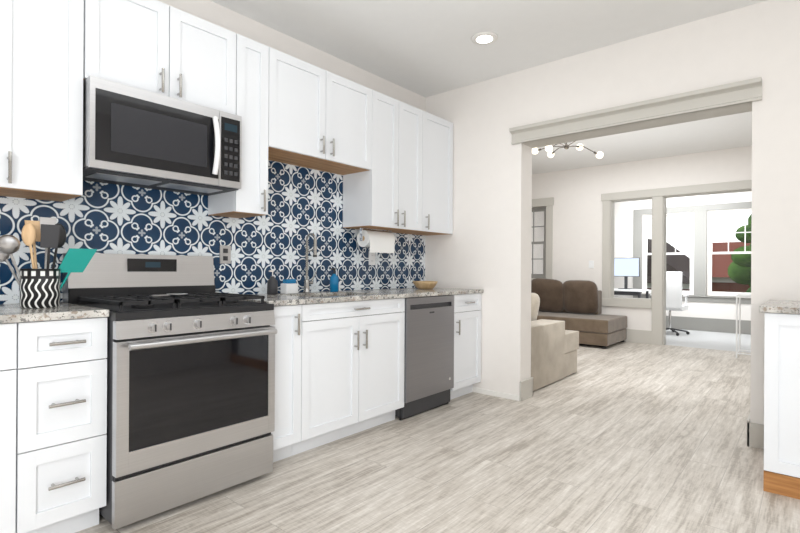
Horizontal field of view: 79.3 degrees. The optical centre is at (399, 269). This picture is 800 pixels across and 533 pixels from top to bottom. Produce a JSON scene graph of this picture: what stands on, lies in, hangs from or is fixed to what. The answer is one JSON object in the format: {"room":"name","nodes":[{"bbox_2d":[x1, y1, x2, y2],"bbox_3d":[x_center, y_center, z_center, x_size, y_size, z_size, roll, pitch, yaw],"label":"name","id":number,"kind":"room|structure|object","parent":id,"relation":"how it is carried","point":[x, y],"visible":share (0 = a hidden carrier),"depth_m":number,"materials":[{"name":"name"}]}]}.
{"room":"kitchen","nodes":[
{"label":"kitchen","id":0,"kind":"room"},
{"bbox_2d":[18,0,425,303],"bbox_3d":[-1.652,-0.297,2.575,0.140,2.760,5.670,0,0,40],"label":"wall","id":1,"kind":"structure","parent":0,"point":[207,10],"depth_m":3.47,"materials":[{"name":"paint"}]},
{"bbox_2d":[0,0,83,201],"bbox_3d":[-1.755,-0.853,2.051,0.359,1.030,0.635,0,0,40],"label":"upper cabinet","id":2,"kind":"object","parent":1,"relation":"attached to","point":[41,41],"visible":1,"depth_m":2.09,"materials":[{"name":"white wood"}]},
{"bbox_2d":[83,0,235,114],"bbox_3d":[-1.298,-1.119,2.586,0.359,0.492,0.760,0,0,40],"label":"upper cabinet","id":3,"kind":"object","parent":1,"relation":"attached to","point":[155,46],"visible":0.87,"depth_m":2.46,"materials":[{"name":"white wood"}]},
{"bbox_2d":[83,75,241,195],"bbox_3d":[-1.269,-0.661,2.559,0.438,0.418,0.757,0,0,40],"label":"microwave","id":4,"kind":"object","parent":3,"relation":"attached to","point":[135,137],"visible":1,"depth_m":2.40,"materials":[{"name":"silver metal"}]},
{"bbox_2d":[0,160,424,303],"bbox_3d":[-1.256,-0.375,2.926,0.006,1.080,4.618,0,0,40],"label":"tile backsplash","id":5,"kind":"structure","parent":1,"relation":"attached to","point":[108,218],"depth_m":3.16,"materials":[{"name":"blue tile"}]},
{"bbox_2d":[219,245,230,263],"bbox_3d":[-1.115,-0.094,3.082,0.008,0.115,0.075,0,0,40],"label":"outlet","id":6,"kind":"object","parent":1,"relation":"attached to","point":[225,251],"visible":1,"depth_m":3.08,"materials":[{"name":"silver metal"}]},
{"bbox_2d":[208,34,268,217],"bbox_3d":[-0.980,-0.849,2.959,0.359,1.030,0.217,0,0,40],"label":"upper cabinet","id":7,"kind":"object","parent":1,"relation":"attached to","point":[252,57],"visible":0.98,"depth_m":2.88,"materials":[{"name":"white wood"}]},
{"bbox_2d":[268,47,371,174],"bbox_3d":[-0.613,-1.056,3.389,0.359,0.610,0.908,0,0,40],"label":"upper cabinet","id":8,"kind":"object","parent":1,"relation":"attached to","point":[320,119],"visible":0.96,"depth_m":3.26,"materials":[{"name":"white wood"}]},
{"bbox_2d":[369,251,374,264],"bbox_3d":[-0.238,-0.094,4.108,0.008,0.115,0.075,0,0,40],"label":"outlet","id":9,"kind":"object","parent":1,"relation":"attached to","point":[371,254],"visible":0.97,"depth_m":4.10,"materials":[{"name":"white plastic"}]},
{"bbox_2d":[343,90,422,232],"bbox_3d":[-0.117,-0.844,3.971,0.359,1.030,0.618,0,0,40],"label":"upper cabinet","id":10,"kind":"object","parent":1,"relation":"attached to","point":[388,196],"visible":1,"depth_m":3.83,"materials":[{"name":"white wood"}]},
{"bbox_2d":[357,227,394,252],"bbox_3d":[-0.192,-0.231,3.932,0.137,0.194,0.354,0,0,40],"label":"paper towel holder","id":11,"kind":"object","parent":10,"relation":"attached to","point":[378,241],"visible":1,"depth_m":3.85,"materials":[{"name":"white paper"}]},
{"bbox_2d":[397,111,452,235],"bbox_3d":[0.234,-0.842,4.382,0.359,1.030,0.460,0,0,40],"label":"upper cabinet","id":12,"kind":"object","parent":1,"relation":"attached to","point":[437,132],"visible":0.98,"depth_m":4.30,"materials":[{"name":"white wood"}]},
{"bbox_2d":[75,342,799,532],"bbox_3d":[0.564,1.145,3.441,5.800,0.100,9.975,0,0,40],"label":"floor","id":13,"kind":"structure","parent":0,"point":[641,438],"depth_m":2.62,"materials":[{"name":"grey wood"}]},
{"bbox_2d":[0,323,16,532],"bbox_3d":[-1.875,0.637,1.687,0.675,0.888,0.737,0,0,40],"label":"base cabinet","id":14,"kind":"object","parent":13,"relation":"on","point":[8,331],"visible":0.9,"depth_m":1.75,"materials":[{"name":"white wood"}]},
{"bbox_2d":[0,302,108,323],"bbox_3d":[-1.780,0.177,1.806,0.652,0.030,1.038,0,0,40],"label":"countertop","id":15,"kind":"structure","parent":14,"relation":"on","point":[9,313],"depth_m":1.89,"materials":[{"name":"stone"}]},
{"bbox_2d":[0,217,96,307],"bbox_3d":[-1.525,-0.034,2.096,0.141,0.392,0.368,0,0,40],"label":"utensil crock","id":16,"kind":"object","parent":15,"relation":"on","point":[39,288],"visible":1,"depth_m":2.04,"materials":[{"name":"multicoloured ceramic"}]},
{"bbox_2d":[15,317,106,532],"bbox_3d":[-1.537,0.639,2.083,0.675,0.888,0.297,0,0,40],"label":"base cabinet","id":17,"kind":"object","parent":13,"relation":"on","point":[61,365],"visible":0.94,"depth_m":1.89,"materials":[{"name":"white wood"}]},
{"bbox_2d":[63,253,277,529],"bbox_3d":[-1.145,0.503,2.447,0.775,1.165,0.757,0,0,40],"label":"range","id":18,"kind":"object","parent":13,"relation":"on","point":[191,376],"visible":0.94,"depth_m":2.23,"materials":[{"name":"grey metal"}]},
{"bbox_2d":[150,293,187,295],"bbox_3d":[-1.165,0.129,2.440,0.099,0.010,0.180,0,0,40],"label":"spoon rest","id":19,"kind":"object","parent":18,"relation":"on","point":[170,294],"visible":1,"depth_m":2.43,"materials":[{"name":"silver metal"}]},
{"bbox_2d":[270,305,301,461],"bbox_3d":[-0.868,0.643,2.868,0.675,0.888,0.235,0,0,40],"label":"base cabinet","id":20,"kind":"object","parent":13,"relation":"on","point":[288,318],"visible":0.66,"depth_m":2.70,"materials":[{"name":"white wood"}]},
{"bbox_2d":[239,288,483,305],"bbox_3d":[-0.229,0.186,3.624,0.652,0.030,2.214,0,0,40],"label":"countertop","id":21,"kind":"structure","parent":20,"relation":"on","point":[279,299],"depth_m":3.39,"materials":[{"name":"stone"}]},
{"bbox_2d":[267,270,277,294],"bbox_3d":[-0.851,0.086,3.224,0.070,0.160,0.070,0,0,40],"label":"soap dispenser","id":22,"kind":"object","parent":21,"relation":"on","point":[272,283],"visible":1,"depth_m":3.20,"materials":[{"name":"grey plastic"}]},
{"bbox_2d":[281,279,297,293],"bbox_3d":[-0.759,0.117,3.316,0.070,0.100,0.100,0,0,40],"label":"sponge caddy","id":23,"kind":"object","parent":21,"relation":"on","point":[289,286],"visible":1,"depth_m":3.29,"materials":[{"name":"plastic"}]},
{"bbox_2d":[303,233,316,292],"bbox_3d":[-0.645,-0.046,3.458,0.099,0.428,0.129,0,0,-11],"label":"faucet","id":24,"kind":"object","parent":21,"relation":"on","point":[307,282],"visible":1,"depth_m":3.46,"materials":[{"name":"silver metal"}]},
{"bbox_2d":[330,268,338,291],"bbox_3d":[-0.492,0.080,3.614,0.068,0.177,0.068,0,0,40],"label":"soap bottle","id":25,"kind":"object","parent":21,"relation":"on","point":[334,279],"visible":1,"depth_m":3.59,"materials":[{"name":"blue plastic"}]},
{"bbox_2d":[413,281,437,288],"bbox_3d":[0.222,0.138,4.266,0.224,0.068,0.224,0,0,40],"label":"wooden bowl","id":26,"kind":"object","parent":21,"relation":"on","point":[419,284],"visible":0.94,"depth_m":4.19,"materials":[{"name":"beige wood"}]},
{"bbox_2d":[292,296,404,455],"bbox_3d":[-0.492,0.645,3.307,0.675,0.888,0.917,0,0,40],"label":"base cabinet","id":27,"kind":"object","parent":13,"relation":"on","point":[352,352],"visible":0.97,"depth_m":3.07,"materials":[{"name":"white wood"}]},
{"bbox_2d":[395,295,453,420],"bbox_3d":[-0.002,0.649,3.893,0.645,0.886,0.602,0,0,40],"label":"dishwasher","id":28,"kind":"object","parent":13,"relation":"on","point":[429,320],"visible":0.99,"depth_m":3.66,"materials":[{"name":"grey metal"}]},
{"bbox_2d":[450,293,480,399],"bbox_3d":[0.346,0.650,4.289,0.675,0.888,0.445,0,0,40],"label":"base cabinet","id":29,"kind":"object","parent":13,"relation":"on","point":[467,307],"visible":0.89,"depth_m":4.11,"materials":[{"name":"white wood"}]},
{"bbox_2d":[531,293,578,390],"bbox_3d":[0.758,0.656,5.348,2.015,0.880,1.215,0,0,40],"label":"sofa","id":30,"kind":"object","parent":13,"relation":"on","point":[554,348],"visible":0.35,"depth_m":4.65,"materials":[{"name":"beige fabric"}]},
{"bbox_2d":[531,293,539,320],"bbox_3d":[1.278,0.444,4.928,0.190,0.413,0.440,0,0,40],"label":"pillow","id":31,"kind":"object","parent":30,"relation":"on","point":[535,300],"depth_m":4.91,"materials":[{"name":"beige fabric"}]},
{"bbox_2d":[531,278,626,348],"bbox_3d":[2.351,0.624,7.719,2.160,0.963,0.940,0,0,40],"label":"sofa","id":32,"kind":"object","parent":13,"relation":"on","point":[578,303],"visible":0.48,"depth_m":7.38,"materials":[{"name":"brown fabric"}]},
{"bbox_2d":[531,278,563,312],"bbox_3d":[2.391,0.421,7.857,0.591,0.555,0.277,0,0,40],"label":"pillow","id":33,"kind":"object","parent":32,"relation":"on","point":[550,292],"depth_m":7.74,"materials":[{"name":"brown fabric"}]},
{"bbox_2d":[563,280,598,313],"bbox_3d":[2.812,0.433,7.550,0.560,0.531,0.250,0,0,40],"label":"pillow","id":34,"kind":"object","parent":32,"relation":"on","point":[579,296],"depth_m":7.46,"materials":[{"name":"brown fabric"}]},
{"bbox_2d":[736,294,750,357],"bbox_3d":[4.471,0.722,6.106,0.340,0.792,0.360,0,0,40],"label":"console table","id":35,"kind":"object","parent":13,"relation":"on","point":[739,296],"visible":0.43,"depth_m":6.08,"materials":[{"name":"white metal"}]},
{"bbox_2d":[763,313,799,499],"bbox_3d":[2.436,0.662,2.307,1.076,0.888,0.755,0,0,40],"label":"base cabinet","id":36,"kind":"object","parent":13,"relation":"on","point":[782,330],"visible":0.92,"depth_m":2.36,"materials":[{"name":"white wood"}]},
{"bbox_2d":[759,300,799,313],"bbox_3d":[2.435,0.201,2.319,1.096,0.030,0.741,0,0,40],"label":"countertop","id":37,"kind":"structure","parent":36,"relation":"on","point":[771,306],"depth_m":2.38,"materials":[{"name":"stone"}]},
{"bbox_2d":[210,0,766,174],"bbox_3d":[1.400,-1.710,4.401,5.800,0.100,12.500,0,0,40],"label":"ceiling","id":38,"kind":"structure","parent":0,"point":[426,48],"depth_m":3.45,"materials":[{"name":"paint"}]},
{"bbox_2d":[471,32,497,44],"bbox_3d":[0.607,-1.657,3.473,0.190,0.011,0.190,0,0,40],"label":"recessed light","id":39,"kind":"object","parent":38,"relation":"in","point":[482,38],"visible":1,"depth_m":3.46,"materials":[{"name":"white"}]},
{"bbox_2d":[532,141,603,158],"bbox_3d":[1.938,-1.467,5.519,0.792,0.379,0.840,0,0,8],"label":"chandelier","id":40,"kind":"object","parent":38,"relation":"hanging from","point":[599,155],"visible":0.62,"depth_m":5.56,"materials":[{"name":"metal"}]},
{"bbox_2d":[425,0,799,424],"bbox_3d":[1.055,-0.282,4.123,5.550,2.760,0.200,0,0,40],"label":"wall","id":41,"kind":"structure","parent":0,"point":[488,249],"depth_m":3.69,"materials":[{"name":"white paint"}]},
{"bbox_2d":[472,377,763,448],"bbox_3d":[1.105,1.016,4.074,5.400,0.165,0.232,0,0,40],"label":"baseboard","id":42,"kind":"structure","parent":41,"relation":"attached to","point":[755,432],"depth_m":4.02,"materials":[{"name":"beige wood"}]},
{"bbox_2d":[509,77,761,147],"bbox_3d":[1.645,-1.111,3.591,1.690,0.126,0.275,0,0,40],"label":"header","id":43,"kind":"structure","parent":41,"relation":"attached to","point":[738,97],"depth_m":3.42,"materials":[{"name":"beige wood"}]},
{"bbox_2d":[532,146,751,330],"bbox_3d":[3.810,-0.266,7.235,5.400,2.760,0.150,0,0,40],"label":"wall","id":44,"kind":"structure","parent":0,"point":[578,205],"depth_m":7.67,"materials":[{"name":"paint"}]},
{"bbox_2d":[531,207,545,277],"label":"living room window","id":45,"kind":"structure","parent":44,"relation":"in","point":[535,209],"depth_m":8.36,"materials":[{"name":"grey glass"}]},
{"bbox_2d":[589,261,593,267],"bbox_3d":[3.071,-0.080,7.757,0.080,0.120,0.010,0,0,40],"label":"switch plate","id":46,"kind":"object","parent":44,"relation":"attached to","point":[591,263],"visible":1,"depth_m":7.75,"materials":[{"name":"white plastic"}]},
{"bbox_2d":[624,329,651,343],"bbox_3d":[2.462,1.006,5.664,5.400,0.200,3.980,0,0,40],"label":"baseboard","id":47,"kind":"structure","parent":44,"relation":"attached to","point":[634,336],"depth_m":7.28,"materials":[{"name":"beige wood"}]},
{"bbox_2d":[531,180,751,344],"bbox_3d":[3.422,-0.051,7.552,4.070,2.325,0.230,0,0,40],"label":"doorway frame","id":48,"kind":"object","parent":44,"relation":"attached to","point":[659,196],"depth_m":7.17,"materials":[{"name":"beige wood"}]},
{"bbox_2d":[614,191,751,320],"bbox_3d":[5.311,-0.257,9.109,5.550,2.760,0.150,0,0,40],"label":"wall","id":49,"kind":"structure","parent":0,"point":[623,235],"depth_m":9.05,"materials":[{"name":"paint"}]},
{"bbox_2d":[643,212,693,294],"bbox_3d":[5.133,-0.298,9.247,0.876,1.536,0.090,0,0,40],"label":"sunroom window","id":50,"kind":"structure","parent":49,"relation":"in","point":[686,214],"depth_m":9.16,"materials":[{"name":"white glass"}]},
{"bbox_2d":[633,201,751,303],"bbox_3d":[5.896,-0.289,8.477,3.360,1.770,0.049,0,0,40],"label":"trim","id":51,"kind":"structure","parent":49,"relation":"attached to","point":[700,211],"depth_m":8.85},
{"bbox_2d":[666,316,750,334],"bbox_3d":[4.581,0.998,8.147,5.400,0.240,2.248,0,0,40],"label":"baseboard","id":52,"kind":"structure","parent":49,"relation":"attached to","point":[677,322],"depth_m":8.75,"materials":[{"name":"white wood"}]},
{"bbox_2d":[707,208,751,295],"bbox_3d":[5.955,-0.294,8.546,0.876,1.536,0.090,0,0,40],"label":"sunroom window","id":53,"kind":"structure","parent":49,"relation":"in","point":[710,214],"depth_m":8.75,"materials":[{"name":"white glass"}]},
{"bbox_2d":[665,329,750,352],"bbox_3d":[4.621,1.169,8.195,5.800,0.100,2.525,0,0,40],"label":"floor","id":54,"kind":"structure","parent":0,"point":[695,339],"depth_m":7.61,"materials":[{"name":"white wood"}]},
{"bbox_2d":[614,258,648,297],"bbox_3d":[4.083,0.446,9.331,1.200,1.340,0.600,0,0,40],"label":"desk","id":55,"kind":"object","parent":54,"relation":"on","point":[623,267],"visible":0.34,"depth_m":9.17,"materials":[{"name":"white plastic"}]},
{"bbox_2d":[614,258,639,288],"bbox_3d":[4.325,0.076,9.258,0.500,0.599,0.180,0,0,40],"label":"monitor","id":56,"kind":"object","parent":55,"relation":"on","point":[623,267],"depth_m":9.23,"materials":[{"name":"grey plastic"}]},
{"bbox_2d":[650,272,688,335],"bbox_3d":[4.701,0.579,8.408,0.567,1.080,0.598,0,0,40],"label":"office chair","id":57,"kind":"object","parent":54,"relation":"on","point":[673,279],"visible":0.6,"depth_m":8.12,"materials":[{"name":"white plastic"}]},
{"label":"outside","id":58,"kind":"structure","parent":0,"visible":0},
{"bbox_3d":[25.579,4.539,37.703,90.000,0.200,69.400,0,0,40],"label":"ground","id":59,"kind":"structure","parent":58,"visible":0},
{"bbox_2d":[647,239,689,290],"bbox_3d":[14.144,1.323,27.363,5.900,6.100,8.700,0,0,40],"label":"house","id":60,"kind":"structure","parent":59,"relation":"on","point":[674,263],"depth_m":23.72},
{"bbox_2d":[712,242,749,291],"bbox_3d":[19.511,1.454,25.411,5.200,5.900,8.700,0,0,40],"label":"house","id":61,"kind":"structure","parent":59,"relation":"on","point":[721,281],"depth_m":23.96,"materials":[{"name":"red brick"}]},
{"bbox_2d":[728,213,751,284],"bbox_3d":[11.971,1.120,15.421,2.569,6.481,2.575,0,0,40],"label":"tree","id":62,"kind":"object","parent":59,"relation":"on","point":[739,270],"visible":0.19,"depth_m":15.34,"materials":[{"name":"green plant"}]}
]}

